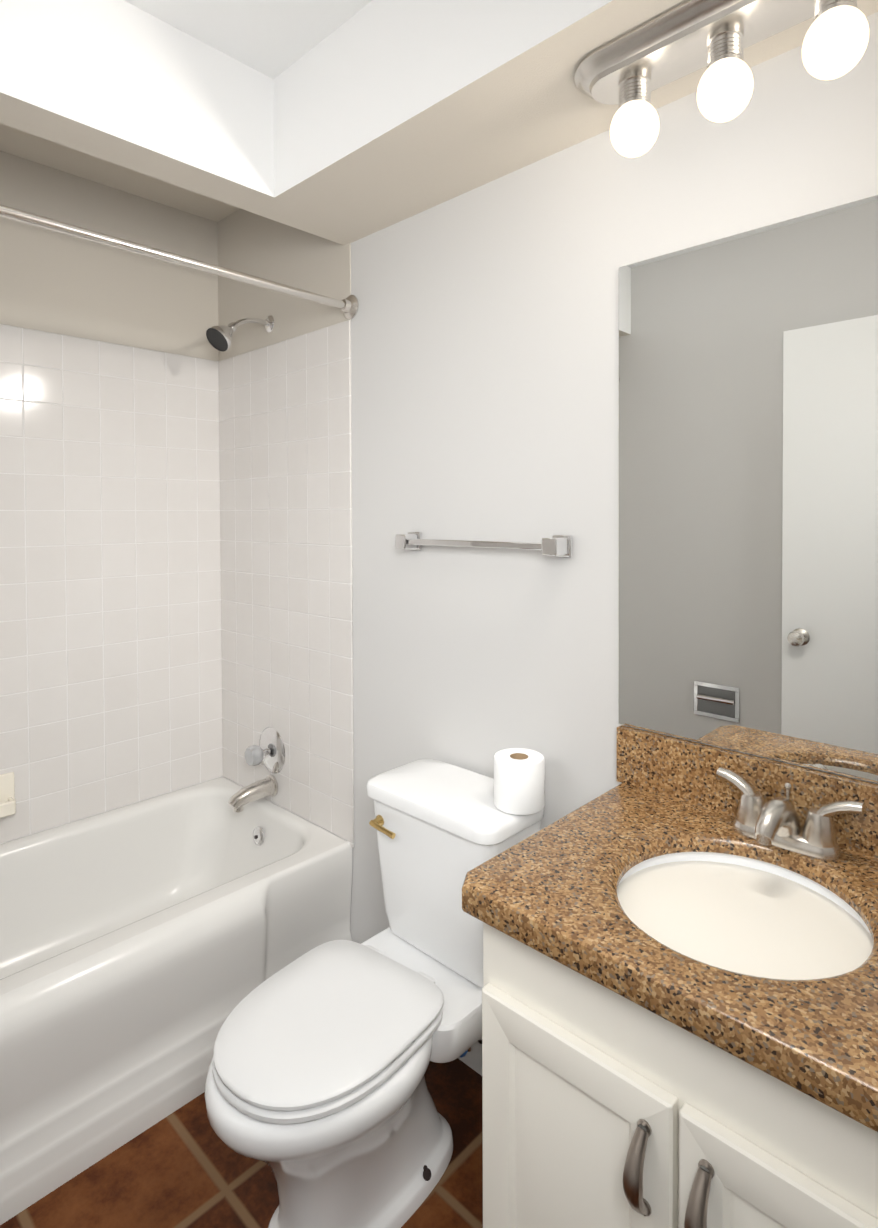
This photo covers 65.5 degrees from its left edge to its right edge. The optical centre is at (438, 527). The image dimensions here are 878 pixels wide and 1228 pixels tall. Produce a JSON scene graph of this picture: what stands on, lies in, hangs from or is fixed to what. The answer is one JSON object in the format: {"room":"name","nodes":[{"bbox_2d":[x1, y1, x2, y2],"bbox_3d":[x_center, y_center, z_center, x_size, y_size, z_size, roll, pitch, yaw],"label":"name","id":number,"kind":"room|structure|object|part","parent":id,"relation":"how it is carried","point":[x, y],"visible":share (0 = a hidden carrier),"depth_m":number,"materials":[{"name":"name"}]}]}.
{"room":"bathroom","nodes":[
{"label":"bathroom","id":0,"kind":"room"},
{"bbox_2d":[0,151,350,360],"bbox_3d":[-1.065,-0.858,1.714,0.774,0.516,1.524,1,2,44],"label":"wall","id":1,"kind":"structure","parent":0,"point":[51,281],"depth_m":2.24,"materials":[{"name":"paint"}]},
{"bbox_2d":[0,205,358,318],"bbox_3d":[-0.783,-0.633,1.449,0.070,0.070,1.522,1,2,44],"label":"rail","id":2,"kind":"object","parent":1,"relation":"attached to","point":[348,306],"visible":1,"depth_m":1.60,"materials":[{"name":"silver metal"}]},
{"bbox_2d":[206,315,273,351],"bbox_3d":[-0.640,-0.638,2.210,0.086,0.151,0.226,1,2,44],"label":"shower head","id":3,"kind":"object","parent":1,"relation":"attached to","point":[219,337],"visible":1,"depth_m":2.16},
{"bbox_2d":[0,0,371,221],"bbox_3d":[-0.091,-1.149,0.722,3.785,0.104,3.000,1,2,44],"label":"ceiling","id":4,"kind":"structure","parent":0,"point":[273,39],"depth_m":1.57,"materials":[{"name":"paint"}]},
{"bbox_2d":[0,0,877,244],"bbox_3d":[-0.228,-0.958,0.910,1.598,0.292,1.524,1,2,44],"label":"soffit beam","id":5,"kind":"structure","parent":4,"relation":"attached to","point":[372,116],"depth_m":1.45,"materials":[{"name":"white paint"}]},
{"bbox_2d":[575,0,869,157],"bbox_3d":[0.465,-0.736,1.090,0.550,0.163,0.156,1,2,44],"label":"vanity light","id":6,"kind":"object","parent":5,"relation":"attached to","point":[629,72],"visible":1,"depth_m":1.08,"materials":[{"name":"silver metal"}]},
{"bbox_3d":[0.344,-0.705,1.202,0.086,0.097,0.086,1,2,44],"label":"vanity light bulb","id":7,"kind":"part","parent":6,"relation":"part of","materials":[{"name":"white glass"}]},
{"bbox_3d":[0.458,-0.703,1.094,0.086,0.097,0.086,1,2,44],"label":"vanity light bulb","id":8,"kind":"part","parent":6,"relation":"part of","materials":[{"name":"white glass"}]},
{"bbox_3d":[0.571,-0.701,0.985,0.086,0.097,0.086,1,2,44],"label":"vanity light bulb","id":9,"kind":"part","parent":6,"relation":"part of","materials":[{"name":"white glass"}]},
{"bbox_2d":[0,1058,482,1227],"bbox_3d":[-0.280,1.438,0.563,3.785,0.100,2.420,1,2,44],"label":"floor","id":10,"kind":"structure","parent":0,"point":[185,1166],"depth_m":1.43,"materials":[{"name":"tile"}]},
{"bbox_2d":[0,777,351,1224],"bbox_3d":[-1.040,1.158,1.737,0.799,0.421,1.520,1,2,44],"label":"bathtub","id":11,"kind":"object","parent":10,"relation":"on","point":[148,946],"visible":0.77,"depth_m":1.70,"materials":[{"name":"white ceramic"}]},
{"bbox_2d":[205,759,543,1227],"bbox_3d":[-0.137,0.988,1.411,0.402,0.765,0.704,1,2,44],"label":"toilet","id":12,"kind":"object","parent":10,"relation":"on","point":[319,1101],"visible":0.98,"depth_m":1.34,"materials":[{"name":"white ceramic"}]},
{"bbox_2d":[494,748,544,814],"bbox_3d":[0.174,0.549,1.484,0.110,0.105,0.110,1,2,44],"label":"toilet paper roll","id":13,"kind":"object","parent":12,"relation":"on","point":[519,781],"visible":1,"depth_m":1.44,"materials":[{"name":"white paper"}]},
{"bbox_2d":[462,725,877,1227],"bbox_3d":[0.438,0.896,0.987,0.686,0.960,0.553,1,2,44],"label":"bathroom vanity","id":14,"kind":"object","parent":10,"relation":"on","point":[680,991],"visible":1,"depth_m":0.92,"materials":[{"name":"white wood"}]},
{"bbox_2d":[716,767,865,860],"bbox_3d":[0.546,0.476,1.106,0.226,0.094,0.140,1,2,44],"label":"faucet","id":15,"kind":"object","parent":14,"relation":"on","point":[772,829],"depth_m":1.10,"materials":[{"name":"silver metal"}]},
{"bbox_2d":[350,12,877,1075],"bbox_3d":[0.075,0.120,1.783,2.585,2.484,0.120,1,2,44],"label":"wall","id":16,"kind":"structure","parent":0,"point":[486,364],"depth_m":1.58,"materials":[{"name":"paint"}]},
{"bbox_2d":[219,320,353,846],"bbox_3d":[-0.534,0.167,2.279,0.766,1.559,0.007,1,2,44],"label":"wall tiles","id":17,"kind":"structure","parent":16,"relation":"attached to","point":[285,439],"depth_m":2.22,"materials":[{"name":"white tile"}]},
{"bbox_2d":[228,774,277,811],"bbox_3d":[-0.622,0.881,2.263,0.072,0.081,0.162,1,2,44],"label":"tub spout","id":18,"kind":"object","parent":17,"relation":"attached to","point":[256,790],"visible":1,"depth_m":2.25,"materials":[{"name":"silver metal"}]},
{"bbox_2d":[245,727,284,773],"bbox_3d":[-0.598,0.756,2.286,0.156,0.156,0.092,1,2,44],"label":"tub valve","id":19,"kind":"object","parent":17,"relation":"attached to","point":[268,751],"visible":0.98,"depth_m":2.28,"materials":[{"name":"silver metal"}]},
{"bbox_2d":[460,1040,481,1057],"bbox_3d":[0.076,1.190,1.671,0.044,0.183,0.076,1,2,44],"label":"water supply line","id":20,"kind":"object","parent":16,"relation":"attached to","point":[468,1050],"visible":0.12,"depth_m":1.66,"materials":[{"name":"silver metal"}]},
{"bbox_2d":[395,532,572,556],"bbox_3d":[0.086,0.038,1.646,0.514,0.048,0.059,1,2,44],"label":"towel rail","id":21,"kind":"object","parent":16,"relation":"attached to","point":[558,545],"visible":1,"depth_m":1.57,"materials":[{"name":"silver metal"}]},
{"bbox_2d":[619,195,877,782],"bbox_3d":[0.624,-0.060,1.167,0.696,0.938,0.005,1,2,44],"label":"mirror","id":22,"kind":"object","parent":16,"relation":"attached to","point":[748,492],"visible":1,"depth_m":1.22,"materials":[{"name":"clear glass"}]},
{"bbox_3d":[-1.384,0.122,2.041,0.120,2.484,1.524,1,2,44],"label":"wall","id":23,"kind":"structure","parent":0,"visible":0},
{"bbox_2d":[0,324,222,843],"bbox_3d":[-1.337,0.176,1.998,0.007,1.559,1.524,1,2,44],"label":"wall tile","id":24,"kind":"structure","parent":23,"relation":"attached to","point":[110,637],"depth_m":2.24,"materials":[{"name":"white tile"}]},
{"bbox_2d":[0,772,16,817],"bbox_3d":[-1.318,0.792,1.977,0.062,0.115,0.170,1,2,44],"label":"soap dish","id":25,"kind":"object","parent":24,"relation":"attached to","point":[8,804],"visible":1,"depth_m":2.03,"materials":[{"name":"beige ceramic"}]}
]}

